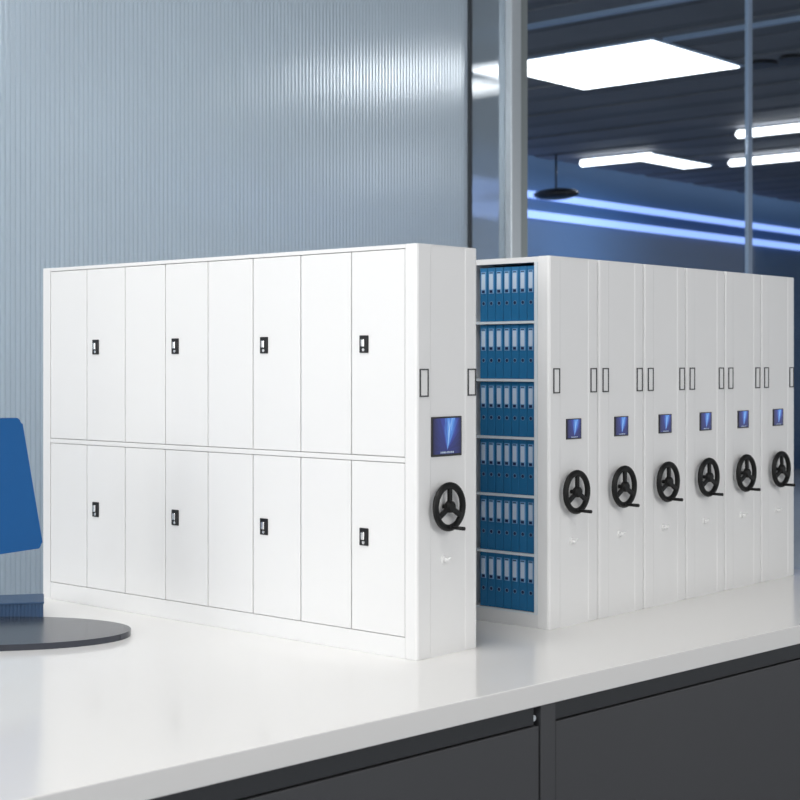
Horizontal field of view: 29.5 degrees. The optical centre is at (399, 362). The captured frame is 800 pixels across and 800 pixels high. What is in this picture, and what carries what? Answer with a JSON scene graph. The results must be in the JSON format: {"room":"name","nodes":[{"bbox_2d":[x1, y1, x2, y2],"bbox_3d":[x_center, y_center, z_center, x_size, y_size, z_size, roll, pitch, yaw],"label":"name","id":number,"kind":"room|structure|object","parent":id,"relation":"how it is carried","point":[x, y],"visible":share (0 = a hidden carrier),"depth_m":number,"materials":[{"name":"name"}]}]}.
{"room":"office","nodes":[
{"label":"office","id":0,"kind":"room"},
{"bbox_2d":[528,0,799,202],"bbox_3d":[3.834,-1.630,6.663,11.000,0.060,23.080,0,0,41],"label":"ceiling","id":1,"kind":"structure","parent":0,"point":[697,117],"depth_m":9.31,"materials":[{"name":"grey metal"}]},
{"bbox_2d":[533,155,578,199],"bbox_3d":[1.201,-1.427,11.703,0.400,0.345,0.240,0,0,41],"label":"pendant lamp","id":2,"kind":"object","parent":1,"relation":"hanging from","point":[555,193],"visible":1,"depth_m":11.62,"materials":[{"name":"black metal"}]},
{"bbox_2d":[528,0,693,29],"bbox_3d":[0.054,-1.591,7.681,3.770,0.021,0.036,0,0,41],"label":"trim","id":3,"kind":"structure","parent":1,"relation":"attached to","point":[658,3],"depth_m":6.90,"materials":[{"name":"blue"}]},
{"bbox_2d":[579,151,653,166],"bbox_3d":[1.651,-1.563,11.641,0.660,0.073,0.056,0,0,41],"label":"tube light","id":4,"kind":"object","parent":1,"relation":"attached to","point":[643,156],"visible":1,"depth_m":11.61,"materials":[{"name":"white plastic"}]},
{"bbox_2d":[528,37,744,89],"bbox_3d":[1.155,-1.592,8.156,1.040,0.016,0.920,0,0,41],"label":"recessed light","id":5,"kind":"object","parent":1,"relation":"in","point":[646,59],"visible":0.86,"depth_m":8.04,"materials":[{"name":"white plastic"}]},
{"bbox_2d":[644,152,713,168],"bbox_3d":[2.117,-1.592,11.991,0.290,0.016,0.920,0,0,41],"label":"recessed light","id":6,"kind":"object","parent":1,"relation":"in","point":[662,159],"visible":0.79,"depth_m":12.02,"materials":[{"name":"white plastic"}]},
{"bbox_2d":[663,15,799,42],"bbox_3d":[1.612,-1.591,7.221,0.820,0.021,0.035,0,0,41],"label":"trim","id":7,"kind":"structure","parent":1,"relation":"attached to","point":[792,19],"depth_m":7.25,"materials":[{"name":"blue"}]},
{"bbox_2d":[728,153,799,166],"bbox_3d":[2.898,-1.563,11.547,0.900,0.073,0.056,0,0,41],"label":"tube light","id":8,"kind":"object","parent":1,"relation":"attached to","point":[794,156],"visible":0.83,"depth_m":11.60,"materials":[{"name":"white plastic"}]},
{"bbox_2d":[752,59,777,67],"bbox_3d":[1.932,-1.591,8.088,0.150,0.018,0.180,0,0,41],"label":"ceiling vent","id":9,"kind":"object","parent":1,"relation":"in","point":[759,63],"visible":0.82,"depth_m":8.03,"materials":[{"name":"black metal"}]},
{"bbox_2d":[735,123,799,137],"bbox_3d":[2.607,-1.563,10.075,0.850,0.073,0.056,0,0,41],"label":"tube light","id":10,"kind":"object","parent":1,"relation":"attached to","point":[790,128],"visible":1,"depth_m":10.16,"materials":[{"name":"white plastic"}]},
{"bbox_2d":[779,54,799,62],"bbox_3d":[2.062,-1.591,7.948,0.150,0.018,0.180,0,0,41],"label":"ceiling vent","id":11,"kind":"object","parent":1,"relation":"in","point":[788,58],"visible":1,"depth_m":7.91,"materials":[{"name":"black metal"}]},
{"bbox_2d":[528,155,799,469],"bbox_3d":[-0.596,-0.847,10.484,0.112,3.906,23.000,0,0,41],"label":"wall","id":12,"kind":"structure","parent":0,"point":[545,237],"depth_m":13.79,"materials":[{"name":"blue paint"}]},
{"bbox_2d":[528,210,799,250],"bbox_3d":[3.468,-1.200,15.034,0.039,0.060,10.400,0,0,41],"label":"strip light","id":13,"kind":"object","parent":12,"relation":"attached to","point":[532,214],"depth_m":13.63,"materials":[{"name":"blue"}]},
{"bbox_2d":[528,190,799,234],"bbox_3d":[3.402,-1.360,14.958,0.034,0.055,10.600,0,0,41],"label":"strip light","id":14,"kind":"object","parent":12,"relation":"attached to","point":[574,200],"depth_m":13.83,"materials":[{"name":"blue"}]},
{"bbox_2d":[794,469,799,569],"bbox_3d":[3.432,1.131,6.962,12.000,0.050,23.000,0,0,41],"label":"floor","id":15,"kind":"structure","parent":0,"point":[796,472],"depth_m":10.75,"materials":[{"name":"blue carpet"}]},
{"bbox_2d":[0,0,467,594],"bbox_3d":[-0.934,-0.246,3.532,0.011,2.704,3.487,0,0,41],"label":"wall","id":16,"kind":"structure","parent":15,"relation":"on","point":[131,131],"depth_m":4.00,"materials":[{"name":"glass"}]},
{"bbox_2d":[150,707,538,799],"bbox_3d":[-0.682,0.744,1.540,1.420,0.725,0.942,0,0,-44],"label":"base cabinet","id":17,"kind":"object","parent":15,"relation":"on","point":[494,758],"visible":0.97,"depth_m":1.57,"materials":[{"name":"grey"}]},
{"bbox_2d":[0,569,799,799],"bbox_3d":[-0.462,0.369,1.765,2.850,0.025,0.965,0,0,-44],"label":"countertop","id":18,"kind":"structure","parent":17,"relation":"on","point":[169,707],"depth_m":1.69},
{"bbox_2d":[0,594,43,616],"bbox_3d":[-0.632,0.344,2.126,0.262,0.024,0.078,0,0,-13],"label":"storage box","id":19,"kind":"object","parent":18,"relation":"on","point":[19,605],"visible":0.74,"depth_m":2.12,"materials":[{"name":"blue plastic"}]},
{"bbox_2d":[0,418,130,650],"bbox_3d":[-0.576,0.213,1.945,0.423,0.286,0.284,0,0,-41],"label":"monitor","id":20,"kind":"object","parent":18,"relation":"on","point":[20,530],"visible":1,"depth_m":1.95,"materials":[{"name":"blue"}]},
{"bbox_2d":[43,243,475,660],"bbox_3d":[-0.211,0.106,2.096,0.780,0.500,0.121,0,0,41],"label":"filing cabinet","id":21,"kind":"object","parent":18,"relation":"on","point":[283,444],"visible":1,"depth_m":1.99,"materials":[{"name":"white metal"}]},
{"bbox_2d":[476,256,596,629],"bbox_3d":[-0.002,0.106,2.282,0.703,0.500,0.117,0,0,41],"label":"filing cabinet","id":22,"kind":"object","parent":18,"relation":"on","point":[565,288],"visible":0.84,"depth_m":2.06,"materials":[{"name":"white metal"}]},
{"bbox_2d":[480,552,487,605],"bbox_3d":[0.143,0.299,2.138,0.013,0.074,0.086,0,0,41],"label":"ring binder","id":23,"kind":"object","parent":22,"relation":"on","point":[483,555],"visible":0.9,"depth_m":2.11,"materials":[{"name":"blue plastic"}]},
{"bbox_2d":[480,268,487,321],"bbox_3d":[0.143,-0.094,2.138,0.013,0.074,0.086,0,0,41],"label":"ring binder","id":24,"kind":"object","parent":22,"relation":"on","point":[483,271],"visible":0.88,"depth_m":2.11,"materials":[{"name":"blue plastic"}]},
{"bbox_2d":[480,325,487,378],"bbox_3d":[0.143,-0.016,2.138,0.013,0.074,0.086,0,0,41],"label":"ring binder","id":25,"kind":"object","parent":22,"relation":"on","point":[483,328],"visible":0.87,"depth_m":2.11,"materials":[{"name":"blue plastic"}]},
{"bbox_2d":[480,495,487,548],"bbox_3d":[0.143,0.220,2.138,0.013,0.074,0.086,0,0,41],"label":"ring binder","id":26,"kind":"object","parent":22,"relation":"on","point":[483,498],"visible":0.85,"depth_m":2.11,"materials":[{"name":"blue plastic"}]},
{"bbox_2d":[480,438,488,491],"bbox_3d":[0.143,0.142,2.138,0.013,0.074,0.086,0,0,41],"label":"ring binder","id":27,"kind":"object","parent":22,"relation":"on","point":[483,441],"visible":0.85,"depth_m":2.11,"materials":[{"name":"blue plastic"}]},
{"bbox_2d":[480,381,499,434],"bbox_3d":[0.143,0.063,2.138,0.013,0.074,0.086,0,0,41],"label":"ring binder","id":28,"kind":"object","parent":22,"relation":"on","point":[483,385],"visible":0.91,"depth_m":2.11,"materials":[{"name":"blue plastic"}]},
{"bbox_2d":[488,552,495,606],"bbox_3d":[0.154,0.299,2.129,0.013,0.074,0.086,0,0,41],"label":"ring binder","id":29,"kind":"object","parent":22,"relation":"on","point":[491,556],"visible":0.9,"depth_m":2.10,"materials":[{"name":"blue plastic"}]},
{"bbox_2d":[488,438,495,492],"bbox_3d":[0.154,0.142,2.129,0.013,0.074,0.086,0,0,41],"label":"ring binder","id":30,"kind":"object","parent":22,"relation":"on","point":[491,441],"visible":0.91,"depth_m":2.10,"materials":[{"name":"blue plastic"}]},
{"bbox_2d":[488,268,495,321],"bbox_3d":[0.154,-0.094,2.129,0.013,0.074,0.086,0,0,41],"label":"ring binder","id":31,"kind":"object","parent":22,"relation":"on","point":[491,271],"visible":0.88,"depth_m":2.10,"materials":[{"name":"blue plastic"}]},
{"bbox_2d":[488,325,495,378],"bbox_3d":[0.154,-0.016,2.129,0.013,0.074,0.086,0,0,41],"label":"ring binder","id":32,"kind":"object","parent":22,"relation":"on","point":[491,328],"visible":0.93,"depth_m":2.10,"materials":[{"name":"blue plastic"}]},
{"bbox_2d":[488,495,495,549],"bbox_3d":[0.154,0.220,2.129,0.013,0.074,0.086,0,0,41],"label":"ring binder","id":33,"kind":"object","parent":22,"relation":"on","point":[491,499],"visible":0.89,"depth_m":2.10,"materials":[{"name":"blue plastic"}]},
{"bbox_2d":[488,381,510,435],"bbox_3d":[0.154,0.063,2.129,0.013,0.074,0.086,0,0,41],"label":"ring binder","id":34,"kind":"object","parent":22,"relation":"on","point":[491,385],"visible":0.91,"depth_m":2.10,"materials":[{"name":"blue plastic"}]},
{"bbox_2d":[496,553,503,607],"bbox_3d":[0.164,0.299,2.120,0.013,0.074,0.086,0,0,41],"label":"ring binder","id":35,"kind":"object","parent":22,"relation":"on","point":[499,557],"visible":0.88,"depth_m":2.09,"materials":[{"name":"blue plastic"}]},
{"bbox_2d":[496,496,503,550],"bbox_3d":[0.164,0.220,2.120,0.013,0.074,0.086,0,0,41],"label":"ring binder","id":36,"kind":"object","parent":22,"relation":"on","point":[499,499],"visible":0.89,"depth_m":2.09,"materials":[{"name":"blue plastic"}]},
{"bbox_2d":[496,267,503,321],"bbox_3d":[0.164,-0.094,2.120,0.013,0.074,0.086,0,0,41],"label":"ring binder","id":37,"kind":"object","parent":22,"relation":"on","point":[499,270],"visible":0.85,"depth_m":2.09,"materials":[{"name":"blue plastic"}]},
{"bbox_2d":[496,325,503,378],"bbox_3d":[0.164,-0.016,2.120,0.013,0.074,0.086,0,0,41],"label":"ring binder","id":38,"kind":"object","parent":22,"relation":"on","point":[499,328],"visible":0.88,"depth_m":2.09,"materials":[{"name":"blue plastic"}]},
{"bbox_2d":[496,382,503,435],"bbox_3d":[0.164,0.063,2.120,0.013,0.074,0.086,0,0,41],"label":"ring binder","id":39,"kind":"object","parent":22,"relation":"on","point":[499,385],"visible":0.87,"depth_m":2.09,"materials":[{"name":"blue plastic"}]},
{"bbox_2d":[496,439,503,492],"bbox_3d":[0.164,0.142,2.120,0.013,0.074,0.086,0,0,41],"label":"ring binder","id":40,"kind":"object","parent":22,"relation":"on","point":[499,442],"visible":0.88,"depth_m":2.09,"materials":[{"name":"blue plastic"}]},
{"bbox_2d":[476,321,533,324],"bbox_3d":[0.178,-0.055,2.123,0.106,0.004,0.112,0,0,41],"label":"shelf","id":41,"kind":"object","parent":22,"relation":"attached to","point":[477,322],"depth_m":2.08,"materials":[{"name":"silver metal"}]},
{"bbox_2d":[476,379,533,381],"bbox_3d":[0.178,0.023,2.123,0.106,0.004,0.112,0,0,41],"label":"shelf","id":42,"kind":"object","parent":22,"relation":"attached to","point":[477,380],"depth_m":2.07,"materials":[{"name":"silver metal"}]},
{"bbox_2d":[476,435,533,439],"bbox_3d":[0.178,0.102,2.123,0.106,0.004,0.112,0,0,41],"label":"shelf","id":43,"kind":"object","parent":22,"relation":"attached to","point":[478,437],"depth_m":2.08,"materials":[{"name":"silver metal"}]},
{"bbox_2d":[476,491,533,498],"bbox_3d":[0.178,0.181,2.123,0.106,0.004,0.112,0,0,41],"label":"shelf","id":44,"kind":"object","parent":22,"relation":"attached to","point":[478,493],"depth_m":2.08,"materials":[{"name":"silver metal"}]},
{"bbox_2d":[476,547,533,556],"bbox_3d":[0.178,0.259,2.123,0.106,0.004,0.112,0,0,41],"label":"shelf","id":45,"kind":"object","parent":22,"relation":"attached to","point":[478,549],"depth_m":2.08,"materials":[{"name":"silver metal"}]},
{"bbox_2d":[476,605,537,614],"bbox_3d":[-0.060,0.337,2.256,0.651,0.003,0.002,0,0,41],"label":"shelf","id":46,"kind":"object","parent":22,"relation":"attached to","point":[476,605],"depth_m":2.07,"materials":[{"name":"white metal"}]},
{"bbox_2d":[504,554,510,608],"bbox_3d":[0.174,0.299,2.112,0.013,0.074,0.086,0,0,41],"label":"ring binder","id":47,"kind":"object","parent":22,"relation":"on","point":[507,557],"visible":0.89,"depth_m":2.08,"materials":[{"name":"blue plastic"}]},
{"bbox_2d":[504,496,510,550],"bbox_3d":[0.174,0.220,2.112,0.013,0.074,0.086,0,0,41],"label":"ring binder","id":48,"kind":"object","parent":22,"relation":"on","point":[507,500],"visible":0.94,"depth_m":2.08,"materials":[{"name":"blue plastic"}]},
{"bbox_2d":[504,267,510,320],"bbox_3d":[0.174,-0.094,2.112,0.013,0.074,0.086,0,0,41],"label":"ring binder","id":49,"kind":"object","parent":22,"relation":"on","point":[507,270],"visible":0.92,"depth_m":2.08,"materials":[{"name":"blue plastic"}]},
{"bbox_2d":[504,382,510,435],"bbox_3d":[0.174,0.063,2.112,0.013,0.074,0.086,0,0,41],"label":"ring binder","id":50,"kind":"object","parent":22,"relation":"on","point":[507,385],"visible":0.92,"depth_m":2.08,"materials":[{"name":"blue plastic"}]},
{"bbox_2d":[504,324,511,378],"bbox_3d":[0.174,-0.016,2.112,0.013,0.074,0.086,0,0,41],"label":"ring binder","id":51,"kind":"object","parent":22,"relation":"on","point":[507,327],"visible":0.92,"depth_m":2.08,"materials":[{"name":"blue plastic"}]},
{"bbox_2d":[504,439,511,493],"bbox_3d":[0.174,0.142,2.112,0.013,0.074,0.086,0,0,41],"label":"ring binder","id":52,"kind":"object","parent":22,"relation":"on","point":[507,442],"visible":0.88,"depth_m":2.08,"materials":[{"name":"blue plastic"}]},
{"bbox_2d":[511,555,518,609],"bbox_3d":[0.184,0.299,2.103,0.013,0.074,0.086,0,0,41],"label":"ring binder","id":53,"kind":"object","parent":22,"relation":"on","point":[514,558],"visible":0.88,"depth_m":2.07,"materials":[{"name":"blue plastic"}]},
{"bbox_2d":[511,324,518,378],"bbox_3d":[0.184,-0.016,2.103,0.013,0.074,0.086,0,0,41],"label":"ring binder","id":54,"kind":"object","parent":22,"relation":"on","point":[514,327],"visible":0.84,"depth_m":2.07,"materials":[{"name":"blue plastic"}]},
{"bbox_2d":[511,497,518,551],"bbox_3d":[0.184,0.220,2.103,0.013,0.074,0.086,0,0,41],"label":"ring binder","id":55,"kind":"object","parent":22,"relation":"on","point":[514,500],"visible":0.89,"depth_m":2.07,"materials":[{"name":"blue plastic"}]},
{"bbox_2d":[511,439,518,493],"bbox_3d":[0.184,0.142,2.103,0.013,0.074,0.086,0,0,41],"label":"ring binder","id":56,"kind":"object","parent":22,"relation":"on","point":[514,442],"visible":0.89,"depth_m":2.07,"materials":[{"name":"blue plastic"}]},
{"bbox_2d":[511,382,518,436],"bbox_3d":[0.184,0.063,2.103,0.013,0.074,0.086,0,0,41],"label":"ring binder","id":57,"kind":"object","parent":22,"relation":"on","point":[514,385],"visible":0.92,"depth_m":2.07,"materials":[{"name":"blue plastic"}]},
{"bbox_2d":[511,266,519,320],"bbox_3d":[0.184,-0.094,2.103,0.013,0.074,0.086,0,0,41],"label":"ring binder","id":58,"kind":"object","parent":22,"relation":"on","point":[514,270],"visible":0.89,"depth_m":2.07,"materials":[{"name":"blue plastic"}]},
{"bbox_2d":[519,324,526,378],"bbox_3d":[0.194,-0.016,2.094,0.013,0.074,0.086,0,0,41],"label":"ring binder","id":59,"kind":"object","parent":22,"relation":"on","point":[522,327],"visible":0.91,"depth_m":2.06,"materials":[{"name":"blue plastic"}]},
{"bbox_2d":[519,382,526,436],"bbox_3d":[0.194,0.063,2.094,0.013,0.074,0.086,0,0,41],"label":"ring binder","id":60,"kind":"object","parent":22,"relation":"on","point":[522,385],"visible":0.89,"depth_m":2.06,"materials":[{"name":"blue plastic"}]},
{"bbox_2d":[519,266,526,320],"bbox_3d":[0.194,-0.094,2.094,0.013,0.074,0.086,0,0,41],"label":"ring binder","id":61,"kind":"object","parent":22,"relation":"on","point":[522,269],"visible":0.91,"depth_m":2.06,"materials":[{"name":"blue plastic"}]},
{"bbox_2d":[519,440,526,494],"bbox_3d":[0.194,0.142,2.094,0.013,0.074,0.086,0,0,41],"label":"ring binder","id":62,"kind":"object","parent":22,"relation":"on","point":[522,443],"visible":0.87,"depth_m":2.06,"materials":[{"name":"blue plastic"}]},
{"bbox_2d":[519,498,526,552],"bbox_3d":[0.194,0.220,2.094,0.013,0.074,0.086,0,0,41],"label":"ring binder","id":63,"kind":"object","parent":22,"relation":"on","point":[522,501],"visible":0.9,"depth_m":2.06,"materials":[{"name":"blue plastic"}]},
{"bbox_2d":[519,556,527,610],"bbox_3d":[0.194,0.299,2.094,0.013,0.074,0.086,0,0,41],"label":"ring binder","id":64,"kind":"object","parent":22,"relation":"on","point":[522,559],"visible":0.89,"depth_m":2.06,"materials":[{"name":"blue plastic"}]},
{"bbox_2d":[527,556,533,611],"bbox_3d":[0.204,0.299,2.085,0.013,0.074,0.086,0,0,41],"label":"ring binder","id":65,"kind":"object","parent":22,"relation":"on","point":[530,560],"visible":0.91,"depth_m":2.05,"materials":[{"name":"blue plastic"}]},
{"bbox_2d":[527,498,533,553],"bbox_3d":[0.204,0.220,2.085,0.013,0.074,0.086,0,0,41],"label":"ring binder","id":66,"kind":"object","parent":22,"relation":"on","point":[530,501],"visible":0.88,"depth_m":2.05,"materials":[{"name":"blue plastic"}]},
{"bbox_2d":[527,440,533,495],"bbox_3d":[0.204,0.142,2.085,0.013,0.074,0.086,0,0,41],"label":"ring binder","id":67,"kind":"object","parent":22,"relation":"on","point":[530,443],"visible":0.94,"depth_m":2.05,"materials":[{"name":"blue plastic"}]},
{"bbox_2d":[527,266,533,320],"bbox_3d":[0.204,-0.094,2.085,0.013,0.074,0.086,0,0,41],"label":"ring binder","id":68,"kind":"object","parent":22,"relation":"on","point":[530,269],"visible":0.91,"depth_m":2.05,"materials":[{"name":"blue plastic"}]},
{"bbox_2d":[527,324,533,378],"bbox_3d":[0.204,-0.016,2.085,0.013,0.074,0.086,0,0,41],"label":"ring binder","id":69,"kind":"object","parent":22,"relation":"on","point":[530,327],"visible":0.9,"depth_m":2.05,"materials":[{"name":"blue plastic"}]},
{"bbox_2d":[527,382,533,436],"bbox_3d":[0.204,0.063,2.085,0.013,0.074,0.086,0,0,41],"label":"ring binder","id":70,"kind":"object","parent":22,"relation":"on","point":[530,385],"visible":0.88,"depth_m":2.05,"materials":[{"name":"blue plastic"}]},
{"bbox_2d":[597,260,642,618],"bbox_3d":[0.075,0.106,2.371,0.703,0.500,0.116,0,0,41],"label":"filing cabinet","id":71,"kind":"object","parent":18,"relation":"on","point":[619,284],"visible":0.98,"depth_m":2.16,"materials":[{"name":"white metal"}]},
{"bbox_2d":[643,264,684,607],"bbox_3d":[0.153,0.106,2.460,0.703,0.500,0.116,0,0,41],"label":"filing cabinet","id":72,"kind":"object","parent":18,"relation":"on","point":[663,286],"visible":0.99,"depth_m":2.24,"materials":[{"name":"white metal"}]},
{"bbox_2d":[685,268,723,598],"bbox_3d":[0.231,0.106,2.549,0.703,0.500,0.116,0,0,41],"label":"filing cabinet","id":73,"kind":"object","parent":18,"relation":"on","point":[704,289],"visible":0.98,"depth_m":2.33,"materials":[{"name":"white metal"}]},
{"bbox_2d":[724,272,760,589],"bbox_3d":[0.309,0.106,2.638,0.703,0.500,0.116,0,0,41],"label":"filing cabinet","id":74,"kind":"object","parent":18,"relation":"on","point":[742,489],"visible":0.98,"depth_m":2.42,"materials":[{"name":"white metal"}]},
{"bbox_2d":[760,275,794,581],"bbox_3d":[0.386,0.106,2.727,0.703,0.500,0.116,0,0,41],"label":"filing cabinet","id":75,"kind":"object","parent":18,"relation":"on","point":[777,485],"visible":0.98,"depth_m":2.51,"materials":[{"name":"white metal"}]},
{"bbox_2d":[468,0,471,247],"bbox_3d":[0.217,-0.246,4.850,0.022,2.706,0.014,0,0,41],"label":"trim","id":76,"kind":"structure","parent":15,"relation":"on","point":[469,1],"depth_m":4.84,"materials":[{"name":"grey metal"}]},
{"bbox_2d":[472,0,504,259],"bbox_3d":[0.282,-0.246,4.925,0.008,2.704,0.185,0,0,41],"label":"window","id":77,"kind":"structure","parent":15,"relation":"on","point":[488,16],"depth_m":4.92,"materials":[{"name":"clear glass"}]},
{"bbox_2d":[505,0,527,257],"bbox_3d":[0.381,-0.246,5.038,0.060,2.706,0.114,0,0,41],"label":"column","id":78,"kind":"structure","parent":15,"relation":"on","point":[516,11],"depth_m":5.00,"materials":[{"name":"silver metal"}]},
{"bbox_2d":[534,702,554,799],"bbox_3d":[0.149,0.744,1.721,0.025,0.725,0.048,0,0,-44],"label":"support post","id":79,"kind":"object","parent":15,"relation":"on","point":[545,714],"visible":0.43,"depth_m":1.70,"materials":[{"name":"grey metal"}]},
{"bbox_2d":[555,644,799,799],"bbox_3d":[0.197,0.744,2.391,0.974,0.725,0.942,0,0,-44],"label":"base cabinet","id":80,"kind":"object","parent":15,"relation":"on","point":[727,730],"visible":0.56,"depth_m":1.90,"materials":[{"name":"grey"}]},
{"bbox_2d":[745,0,751,273],"bbox_3d":[1.430,-0.246,6.238,0.016,2.706,0.033,0,0,41],"label":"trim","id":81,"kind":"structure","parent":15,"relation":"on","point":[748,3],"depth_m":6.23,"materials":[{"name":"blue"}]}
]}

